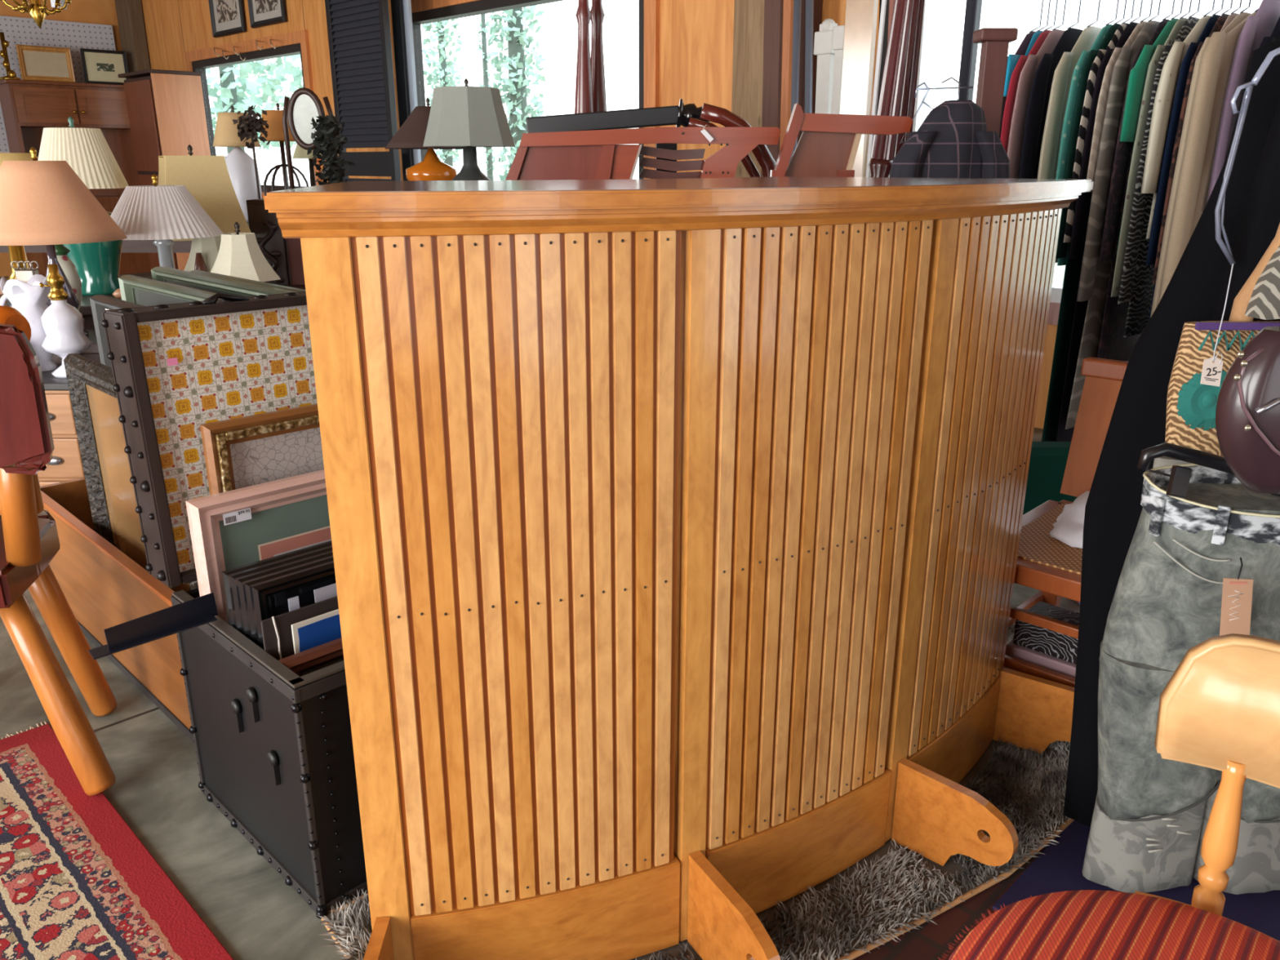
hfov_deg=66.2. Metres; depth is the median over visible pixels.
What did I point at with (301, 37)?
trim
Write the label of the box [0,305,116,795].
chair
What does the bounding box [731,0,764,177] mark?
trim
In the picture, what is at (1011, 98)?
shirt
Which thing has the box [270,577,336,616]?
picture
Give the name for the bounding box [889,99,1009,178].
jacket
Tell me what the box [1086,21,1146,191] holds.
blouse
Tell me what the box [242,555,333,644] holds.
picture frame
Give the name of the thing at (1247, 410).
purse
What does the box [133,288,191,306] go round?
picture
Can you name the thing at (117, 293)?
figurine
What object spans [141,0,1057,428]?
wall
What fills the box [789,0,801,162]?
pipe
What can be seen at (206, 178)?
table lamp
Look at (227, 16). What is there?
picture frame
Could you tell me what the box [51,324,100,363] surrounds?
side table
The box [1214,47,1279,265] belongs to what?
hanger
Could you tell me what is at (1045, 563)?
chair
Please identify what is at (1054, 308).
trim
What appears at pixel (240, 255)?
table lamp
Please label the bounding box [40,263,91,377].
lamp
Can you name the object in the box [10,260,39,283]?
jewelry stand
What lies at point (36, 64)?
picture
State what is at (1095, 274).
garment
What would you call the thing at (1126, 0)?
clothes hanger
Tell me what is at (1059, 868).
rug
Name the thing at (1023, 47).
cardigan
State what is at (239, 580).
picture frame
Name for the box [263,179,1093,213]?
countertop
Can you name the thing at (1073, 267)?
dress
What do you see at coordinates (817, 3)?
trim
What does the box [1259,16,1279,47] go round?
dress
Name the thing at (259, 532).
picture
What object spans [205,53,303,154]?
tree
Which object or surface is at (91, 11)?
wall
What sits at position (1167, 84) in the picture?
shirt
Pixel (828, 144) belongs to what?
wooden chair
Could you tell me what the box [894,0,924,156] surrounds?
fluted column
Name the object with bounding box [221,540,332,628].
picture frame
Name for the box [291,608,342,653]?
painting
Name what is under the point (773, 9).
board
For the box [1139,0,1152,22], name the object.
clothes hanger
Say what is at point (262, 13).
picture frame
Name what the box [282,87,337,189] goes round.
oval mirror
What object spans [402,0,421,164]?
board
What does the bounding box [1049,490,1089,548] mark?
cloth
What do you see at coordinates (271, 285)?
picture frame
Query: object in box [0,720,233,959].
rug
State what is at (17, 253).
table lamp
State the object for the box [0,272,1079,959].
floor
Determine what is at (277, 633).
board
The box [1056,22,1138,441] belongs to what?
dress
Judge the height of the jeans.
0.495 m
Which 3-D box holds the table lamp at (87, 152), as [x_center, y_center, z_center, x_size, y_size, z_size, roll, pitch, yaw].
[-1.971,-0.970,3.491,0.300,0.603,0.300,0,18,0]
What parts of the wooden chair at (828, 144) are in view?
panel, rail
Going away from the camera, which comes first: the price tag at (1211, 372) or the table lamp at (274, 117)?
the price tag at (1211, 372)
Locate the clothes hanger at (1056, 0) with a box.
[1043,0,1057,31]
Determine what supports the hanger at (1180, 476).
hanging from the rail
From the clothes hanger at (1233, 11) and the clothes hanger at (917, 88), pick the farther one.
the clothes hanger at (1233, 11)
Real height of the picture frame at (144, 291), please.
0.819 m
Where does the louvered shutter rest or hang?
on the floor
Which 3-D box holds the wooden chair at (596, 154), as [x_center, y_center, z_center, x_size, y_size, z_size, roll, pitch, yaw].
[-0.003,-0.371,2.813,0.750,1.202,0.099,0,18,0]
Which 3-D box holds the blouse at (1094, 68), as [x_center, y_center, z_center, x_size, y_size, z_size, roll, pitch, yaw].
[1.502,-1.078,3.110,0.591,0.665,0.024,-17,25,-42]
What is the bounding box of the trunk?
[101,291,367,919]
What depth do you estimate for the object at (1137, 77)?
2.79 m
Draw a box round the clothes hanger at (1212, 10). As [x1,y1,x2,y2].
[1203,0,1215,17]
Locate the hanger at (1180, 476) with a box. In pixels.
[1137,442,1279,497]
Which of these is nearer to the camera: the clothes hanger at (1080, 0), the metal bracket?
the metal bracket
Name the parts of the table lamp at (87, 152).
lamp shade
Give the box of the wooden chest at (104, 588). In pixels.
[40,477,194,742]
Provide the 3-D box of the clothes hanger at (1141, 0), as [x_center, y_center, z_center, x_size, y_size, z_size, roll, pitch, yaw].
[1.502,-1.465,2.949,0.092,0.182,0.004,-17,25,-42]
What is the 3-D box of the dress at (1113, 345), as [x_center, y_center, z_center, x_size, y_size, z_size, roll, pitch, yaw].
[1.583,-0.863,3.094,0.591,1.065,0.025,-17,25,-42]
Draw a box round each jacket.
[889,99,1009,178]
[1037,26,1102,262]
[1158,11,1257,303]
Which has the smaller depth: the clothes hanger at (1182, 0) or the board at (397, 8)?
the clothes hanger at (1182, 0)
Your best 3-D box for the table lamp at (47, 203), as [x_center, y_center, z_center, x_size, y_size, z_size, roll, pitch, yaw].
[-1.757,-0.699,2.927,0.418,0.556,0.418,0,18,0]
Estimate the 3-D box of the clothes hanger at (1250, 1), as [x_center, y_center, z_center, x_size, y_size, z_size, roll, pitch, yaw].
[1.711,-1.401,2.750,0.092,0.182,0.004,-17,25,-42]
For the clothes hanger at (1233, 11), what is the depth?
2.79 m
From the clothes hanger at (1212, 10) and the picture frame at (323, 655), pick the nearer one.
the picture frame at (323, 655)
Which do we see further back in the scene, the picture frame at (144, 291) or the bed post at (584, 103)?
the bed post at (584, 103)
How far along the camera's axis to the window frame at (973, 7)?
3.36 m
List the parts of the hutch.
door, door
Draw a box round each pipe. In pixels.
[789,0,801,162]
[804,0,813,113]
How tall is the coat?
1.255 m
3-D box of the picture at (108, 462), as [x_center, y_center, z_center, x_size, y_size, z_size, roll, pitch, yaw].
[-1.074,0.103,2.138,0.502,0.576,0.006,17,25,42]
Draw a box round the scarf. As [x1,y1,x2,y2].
[1244,245,1279,319]
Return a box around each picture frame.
[15,44,75,82]
[63,352,198,591]
[80,48,128,84]
[89,294,144,367]
[118,274,222,306]
[151,266,296,297]
[185,469,331,623]
[190,270,306,292]
[200,403,324,495]
[208,0,245,37]
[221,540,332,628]
[227,545,332,633]
[235,550,333,639]
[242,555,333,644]
[247,0,286,28]
[249,560,336,649]
[278,637,343,676]
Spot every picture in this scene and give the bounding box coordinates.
[22,50,69,77]
[85,384,190,591]
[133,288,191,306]
[165,279,247,297]
[218,494,329,570]
[229,426,324,488]
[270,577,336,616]
[302,657,343,675]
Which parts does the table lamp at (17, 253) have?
lamp shade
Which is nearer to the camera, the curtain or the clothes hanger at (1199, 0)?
the clothes hanger at (1199, 0)
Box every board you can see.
[260,595,338,660]
[386,0,400,180]
[390,0,413,180]
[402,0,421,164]
[760,0,783,177]
[779,0,793,168]
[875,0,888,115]
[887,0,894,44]
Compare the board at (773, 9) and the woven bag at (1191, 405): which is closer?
the woven bag at (1191, 405)
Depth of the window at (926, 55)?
4.35 m
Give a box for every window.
[191,43,309,192]
[411,0,644,178]
[912,0,1062,302]
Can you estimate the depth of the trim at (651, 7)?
5.41 m
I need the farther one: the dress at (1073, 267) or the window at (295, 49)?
the window at (295, 49)
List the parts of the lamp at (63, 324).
wick knob, burner, glass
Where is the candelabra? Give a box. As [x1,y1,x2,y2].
[0,31,21,79]
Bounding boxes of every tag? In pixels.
[700,124,713,142]
[1200,263,1233,386]
[1219,557,1253,635]
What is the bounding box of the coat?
[1063,39,1279,826]
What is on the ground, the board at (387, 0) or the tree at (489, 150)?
the tree at (489, 150)
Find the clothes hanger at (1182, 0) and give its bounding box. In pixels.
[1170,0,1183,19]
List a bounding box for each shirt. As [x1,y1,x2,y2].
[1000,30,1052,154]
[1140,15,1211,239]
[1150,12,1250,317]
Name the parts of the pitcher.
handle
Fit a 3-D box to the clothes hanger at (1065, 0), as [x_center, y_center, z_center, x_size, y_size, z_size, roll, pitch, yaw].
[1.336,-1.516,3.107,0.004,0.182,0.092,17,25,42]
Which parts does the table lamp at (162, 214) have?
lamp shade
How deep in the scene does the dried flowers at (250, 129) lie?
4.83 m
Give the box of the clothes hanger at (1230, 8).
[1221,0,1232,15]
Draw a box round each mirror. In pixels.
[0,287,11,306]
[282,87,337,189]
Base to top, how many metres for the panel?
1.751 m
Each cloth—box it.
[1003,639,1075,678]
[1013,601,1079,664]
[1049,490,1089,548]
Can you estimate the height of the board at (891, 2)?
1.733 m
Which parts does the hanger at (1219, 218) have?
frame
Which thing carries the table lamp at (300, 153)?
on the stand
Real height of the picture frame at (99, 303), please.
0.784 m
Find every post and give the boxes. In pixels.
[525,97,710,172]
[574,0,593,113]
[590,0,606,111]
[813,18,837,114]
[831,25,844,114]
[972,27,1017,136]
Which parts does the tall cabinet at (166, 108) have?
door, door, cornice, panel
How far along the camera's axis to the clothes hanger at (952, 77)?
2.35 m
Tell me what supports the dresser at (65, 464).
on the floor
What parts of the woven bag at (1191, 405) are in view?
purple trim, handle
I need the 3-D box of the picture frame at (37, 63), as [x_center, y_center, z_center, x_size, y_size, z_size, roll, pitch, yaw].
[-5.758,-4.035,9.535,0.469,0.320,0.030,-17,25,-42]
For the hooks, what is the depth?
8.50 m
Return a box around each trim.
[114,0,151,79]
[184,29,321,198]
[410,0,659,178]
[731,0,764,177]
[797,0,822,142]
[1047,302,1060,324]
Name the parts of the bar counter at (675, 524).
slat panel, moulding, slat panel, slat panel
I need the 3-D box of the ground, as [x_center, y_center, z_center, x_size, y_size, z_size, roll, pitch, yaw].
[3.041,-5.304,20.803,25.400,0.100,54.000,-17,25,-42]
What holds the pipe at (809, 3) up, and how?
on the floor
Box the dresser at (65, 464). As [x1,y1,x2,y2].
[37,363,84,486]
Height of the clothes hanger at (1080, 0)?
0.182 m
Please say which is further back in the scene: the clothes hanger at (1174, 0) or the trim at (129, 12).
the trim at (129, 12)
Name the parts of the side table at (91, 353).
leg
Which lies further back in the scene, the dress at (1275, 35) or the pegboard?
the pegboard
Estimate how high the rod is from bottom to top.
1.728 m
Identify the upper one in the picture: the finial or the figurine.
the finial
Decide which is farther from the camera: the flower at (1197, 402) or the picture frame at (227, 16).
the picture frame at (227, 16)
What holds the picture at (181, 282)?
attached to the picture frame at (181, 277)
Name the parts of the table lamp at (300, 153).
lamp shade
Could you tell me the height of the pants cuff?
0.700 m
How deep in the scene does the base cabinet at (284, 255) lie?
3.79 m
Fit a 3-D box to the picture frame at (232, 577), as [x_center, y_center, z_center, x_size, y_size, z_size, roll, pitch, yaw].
[-0.517,0.342,1.731,0.016,0.481,0.352,17,25,42]
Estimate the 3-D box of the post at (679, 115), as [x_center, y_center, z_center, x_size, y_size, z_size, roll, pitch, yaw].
[-0.061,-0.483,3.018,0.531,1.289,0.090,0,18,0]
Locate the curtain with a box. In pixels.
[868,0,914,177]
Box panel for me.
[839,0,878,177]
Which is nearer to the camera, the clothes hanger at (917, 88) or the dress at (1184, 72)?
the clothes hanger at (917, 88)
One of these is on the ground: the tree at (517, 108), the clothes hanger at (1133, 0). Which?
the tree at (517, 108)
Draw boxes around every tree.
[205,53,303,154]
[422,18,464,166]
[476,13,495,180]
[487,4,546,180]
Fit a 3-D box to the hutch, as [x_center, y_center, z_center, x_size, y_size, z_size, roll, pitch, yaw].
[-5.663,-3.056,10.041,1.198,1.856,0.550,-17,25,-42]
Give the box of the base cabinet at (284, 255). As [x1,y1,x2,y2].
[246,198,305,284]
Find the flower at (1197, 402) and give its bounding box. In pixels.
[1177,370,1226,431]
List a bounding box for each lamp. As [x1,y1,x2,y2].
[0,146,127,337]
[0,150,32,279]
[37,116,128,295]
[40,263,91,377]
[54,244,84,328]
[110,173,222,268]
[157,144,251,240]
[183,235,221,272]
[210,222,279,281]
[213,105,262,222]
[259,102,308,195]
[292,143,322,186]
[384,97,462,180]
[422,78,515,180]
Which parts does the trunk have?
lid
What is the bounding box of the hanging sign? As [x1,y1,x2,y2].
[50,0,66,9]
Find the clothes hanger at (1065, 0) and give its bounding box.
[1052,0,1066,30]
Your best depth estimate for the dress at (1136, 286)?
2.92 m
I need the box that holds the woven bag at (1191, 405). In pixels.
[1164,223,1279,456]
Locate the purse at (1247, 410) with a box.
[1215,326,1279,493]
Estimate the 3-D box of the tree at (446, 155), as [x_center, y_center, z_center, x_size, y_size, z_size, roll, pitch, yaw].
[-2.900,-5.670,14.586,0.603,4.427,0.605,-6,19,-18]
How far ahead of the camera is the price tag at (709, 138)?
2.58 m
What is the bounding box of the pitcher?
[0,272,57,371]
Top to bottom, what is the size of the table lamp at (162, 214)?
0.417 m
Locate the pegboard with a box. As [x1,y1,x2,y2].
[0,15,115,152]
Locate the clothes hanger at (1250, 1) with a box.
[1240,0,1251,13]
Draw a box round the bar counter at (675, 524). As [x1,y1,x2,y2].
[263,176,1093,959]
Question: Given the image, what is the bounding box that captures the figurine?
[112,288,121,297]
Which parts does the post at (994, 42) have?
post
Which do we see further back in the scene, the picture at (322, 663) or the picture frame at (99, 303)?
the picture frame at (99, 303)
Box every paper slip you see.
[288,595,299,611]
[313,582,337,603]
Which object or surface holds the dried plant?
on the stand
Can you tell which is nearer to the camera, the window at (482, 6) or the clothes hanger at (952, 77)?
the clothes hanger at (952, 77)
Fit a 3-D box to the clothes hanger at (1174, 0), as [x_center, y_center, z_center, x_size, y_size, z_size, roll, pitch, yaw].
[1.567,-1.445,2.887,0.004,0.182,0.092,17,25,42]
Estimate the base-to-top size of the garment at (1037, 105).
0.565 m
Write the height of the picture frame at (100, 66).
0.326 m
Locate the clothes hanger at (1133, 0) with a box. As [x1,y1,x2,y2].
[1121,0,1134,24]
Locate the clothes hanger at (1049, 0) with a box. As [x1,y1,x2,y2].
[1035,0,1050,31]
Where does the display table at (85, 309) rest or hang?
on the floor
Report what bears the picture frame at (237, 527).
in the trunk
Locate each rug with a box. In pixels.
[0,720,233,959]
[320,622,1077,959]
[992,819,1279,941]
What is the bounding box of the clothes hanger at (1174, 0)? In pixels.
[1162,0,1174,20]
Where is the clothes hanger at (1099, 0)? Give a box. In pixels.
[1086,0,1100,27]
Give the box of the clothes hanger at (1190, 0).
[1179,0,1191,18]
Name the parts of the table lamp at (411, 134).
lamp shade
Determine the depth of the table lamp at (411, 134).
4.45 m
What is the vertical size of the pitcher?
0.284 m
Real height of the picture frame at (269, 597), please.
0.481 m
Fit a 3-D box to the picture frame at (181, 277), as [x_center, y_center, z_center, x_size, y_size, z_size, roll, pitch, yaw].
[-0.962,-0.071,2.436,0.032,0.832,0.930,-17,25,-42]
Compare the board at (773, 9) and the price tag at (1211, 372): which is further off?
the board at (773, 9)
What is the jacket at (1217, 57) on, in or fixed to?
hanging from the clothes hanger
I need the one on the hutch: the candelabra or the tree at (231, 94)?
the candelabra
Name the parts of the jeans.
leg, leg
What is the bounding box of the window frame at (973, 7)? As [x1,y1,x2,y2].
[956,0,982,100]
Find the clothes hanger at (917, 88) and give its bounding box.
[899,82,973,143]
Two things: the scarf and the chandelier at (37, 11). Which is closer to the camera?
the scarf
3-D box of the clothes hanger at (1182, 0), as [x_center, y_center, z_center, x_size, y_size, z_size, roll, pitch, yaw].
[1.584,-1.440,2.872,0.004,0.182,0.092,17,25,42]
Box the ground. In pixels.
[1052,262,1065,285]
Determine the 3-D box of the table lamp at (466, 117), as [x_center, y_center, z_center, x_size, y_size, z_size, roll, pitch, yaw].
[-0.715,-1.308,4.149,0.353,0.720,0.353,-11,21,-31]
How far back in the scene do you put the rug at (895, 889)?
1.56 m
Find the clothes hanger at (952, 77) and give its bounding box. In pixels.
[941,76,959,100]
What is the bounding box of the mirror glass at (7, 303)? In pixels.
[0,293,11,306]
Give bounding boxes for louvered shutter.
[324,0,399,182]
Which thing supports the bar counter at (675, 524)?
on the rug at (895, 889)
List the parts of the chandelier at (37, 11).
arm, arm, arm, stem, arm, arm, arm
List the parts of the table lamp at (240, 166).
lamp shade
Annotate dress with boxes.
[1041,23,1120,441]
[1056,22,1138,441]
[1097,18,1170,360]
[1117,17,1199,337]
[1145,14,1220,320]
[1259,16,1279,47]
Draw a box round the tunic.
[1220,13,1238,31]
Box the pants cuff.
[1081,456,1279,894]
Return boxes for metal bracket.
[88,592,217,659]
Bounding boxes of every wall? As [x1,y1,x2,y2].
[0,0,122,276]
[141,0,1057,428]
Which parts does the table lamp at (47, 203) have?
lamp shade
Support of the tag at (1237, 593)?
hanging from the jeans
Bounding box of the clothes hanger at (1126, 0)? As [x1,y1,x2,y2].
[1113,0,1127,25]
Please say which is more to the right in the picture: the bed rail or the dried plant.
the bed rail
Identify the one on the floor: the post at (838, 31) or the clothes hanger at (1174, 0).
the post at (838, 31)
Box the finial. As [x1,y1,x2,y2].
[194,252,208,271]
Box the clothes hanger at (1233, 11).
[1230,0,1242,14]
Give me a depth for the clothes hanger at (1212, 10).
2.84 m
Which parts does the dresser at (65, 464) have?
cup pull, drawer, cup pull, drawer, drawer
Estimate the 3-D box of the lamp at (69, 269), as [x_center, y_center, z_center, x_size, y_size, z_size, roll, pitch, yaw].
[-1.830,-0.617,3.132,0.090,0.273,0.090,0,18,0]
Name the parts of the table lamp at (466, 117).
lamp shade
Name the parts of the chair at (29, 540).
post, arm, seat, leg, leg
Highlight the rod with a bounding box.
[865,0,886,177]
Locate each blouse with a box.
[1007,29,1064,178]
[1055,24,1113,266]
[1063,22,1128,242]
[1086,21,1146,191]
[1111,17,1187,297]
[1151,13,1230,283]
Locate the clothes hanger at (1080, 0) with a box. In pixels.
[1066,0,1081,29]
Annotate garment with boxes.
[1018,27,1083,178]
[1065,20,1159,429]
[1205,0,1279,204]
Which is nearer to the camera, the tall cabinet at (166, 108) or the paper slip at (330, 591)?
the paper slip at (330, 591)
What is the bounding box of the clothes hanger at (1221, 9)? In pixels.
[1212,0,1223,16]
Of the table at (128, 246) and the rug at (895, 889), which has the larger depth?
the table at (128, 246)
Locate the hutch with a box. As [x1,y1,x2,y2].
[0,79,151,276]
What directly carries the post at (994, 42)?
on the floor
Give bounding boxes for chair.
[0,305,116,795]
[505,127,781,180]
[769,102,912,177]
[1003,356,1128,687]
[1134,633,1279,942]
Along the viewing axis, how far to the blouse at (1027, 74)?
3.07 m
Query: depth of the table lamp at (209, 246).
3.38 m
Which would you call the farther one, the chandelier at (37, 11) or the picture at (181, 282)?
the chandelier at (37, 11)
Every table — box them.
[0,222,248,253]
[0,284,305,324]
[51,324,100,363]
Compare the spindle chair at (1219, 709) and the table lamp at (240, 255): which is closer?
the spindle chair at (1219, 709)
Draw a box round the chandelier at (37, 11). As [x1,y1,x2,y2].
[0,0,71,28]
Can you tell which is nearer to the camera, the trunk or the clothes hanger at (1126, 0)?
the trunk
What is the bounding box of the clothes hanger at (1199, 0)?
[1187,0,1200,17]
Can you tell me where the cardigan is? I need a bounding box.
[999,31,1036,138]
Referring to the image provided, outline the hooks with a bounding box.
[213,39,276,61]
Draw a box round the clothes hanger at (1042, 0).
[1029,0,1043,32]
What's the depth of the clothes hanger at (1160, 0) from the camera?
2.94 m
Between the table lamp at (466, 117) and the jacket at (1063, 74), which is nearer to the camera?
the jacket at (1063, 74)
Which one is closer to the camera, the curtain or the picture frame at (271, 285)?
the picture frame at (271, 285)
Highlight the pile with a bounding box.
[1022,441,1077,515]
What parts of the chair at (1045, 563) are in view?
seat frame, caned seat, leg, panel, rail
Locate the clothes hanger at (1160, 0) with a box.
[1147,0,1160,22]
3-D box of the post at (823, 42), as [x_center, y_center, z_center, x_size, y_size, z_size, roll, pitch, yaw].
[0.789,-1.117,4.339,0.104,1.682,0.070,17,25,42]
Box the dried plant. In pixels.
[306,111,355,185]
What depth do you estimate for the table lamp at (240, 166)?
5.26 m
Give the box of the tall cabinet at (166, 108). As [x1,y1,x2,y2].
[117,69,210,270]
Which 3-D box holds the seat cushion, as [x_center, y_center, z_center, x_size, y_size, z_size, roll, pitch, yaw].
[0.395,0.420,0.709,0.365,0.053,0.366,0,18,0]
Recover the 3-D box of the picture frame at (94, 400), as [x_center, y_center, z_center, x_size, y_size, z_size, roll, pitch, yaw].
[-1.082,0.106,2.130,0.030,0.684,0.610,-17,25,-42]
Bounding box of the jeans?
[1096,463,1279,823]
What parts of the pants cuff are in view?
leg, leg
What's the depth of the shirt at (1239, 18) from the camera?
2.69 m
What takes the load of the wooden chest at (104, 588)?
on the floor
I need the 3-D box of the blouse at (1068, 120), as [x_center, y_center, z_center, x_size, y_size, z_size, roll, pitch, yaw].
[1.469,-1.065,3.149,0.591,0.715,0.032,-17,25,-42]
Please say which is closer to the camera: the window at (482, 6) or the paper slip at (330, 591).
the paper slip at (330, 591)
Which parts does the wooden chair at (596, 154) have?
panel, panel, rail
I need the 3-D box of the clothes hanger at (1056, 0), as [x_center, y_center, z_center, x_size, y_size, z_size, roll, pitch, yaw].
[1.317,-1.522,3.126,0.092,0.182,0.004,-17,25,-42]
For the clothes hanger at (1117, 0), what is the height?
0.182 m
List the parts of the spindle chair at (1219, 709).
rail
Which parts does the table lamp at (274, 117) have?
lamp shade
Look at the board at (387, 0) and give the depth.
6.54 m
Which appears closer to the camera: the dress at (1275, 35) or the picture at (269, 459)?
the picture at (269, 459)
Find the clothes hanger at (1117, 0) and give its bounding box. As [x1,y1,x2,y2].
[1105,0,1119,26]
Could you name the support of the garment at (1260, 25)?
hanging from the clothes hanger
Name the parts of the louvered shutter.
rail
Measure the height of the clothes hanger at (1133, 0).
0.182 m
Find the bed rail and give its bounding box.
[687,102,776,177]
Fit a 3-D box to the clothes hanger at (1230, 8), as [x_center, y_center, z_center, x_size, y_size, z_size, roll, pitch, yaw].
[1.678,-1.411,2.782,0.092,0.182,0.004,-17,25,-42]
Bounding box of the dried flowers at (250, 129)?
[231,105,271,199]
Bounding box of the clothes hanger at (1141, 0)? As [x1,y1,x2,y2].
[1129,0,1142,23]
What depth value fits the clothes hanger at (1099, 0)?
3.06 m
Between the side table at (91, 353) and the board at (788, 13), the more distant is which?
the board at (788, 13)
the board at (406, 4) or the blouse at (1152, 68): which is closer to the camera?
the blouse at (1152, 68)
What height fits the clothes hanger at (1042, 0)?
0.182 m
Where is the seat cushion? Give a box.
[937,889,1279,959]
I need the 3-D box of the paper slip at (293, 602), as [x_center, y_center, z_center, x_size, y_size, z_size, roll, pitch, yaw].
[-0.541,0.197,1.537,0.001,0.028,0.017,17,25,42]

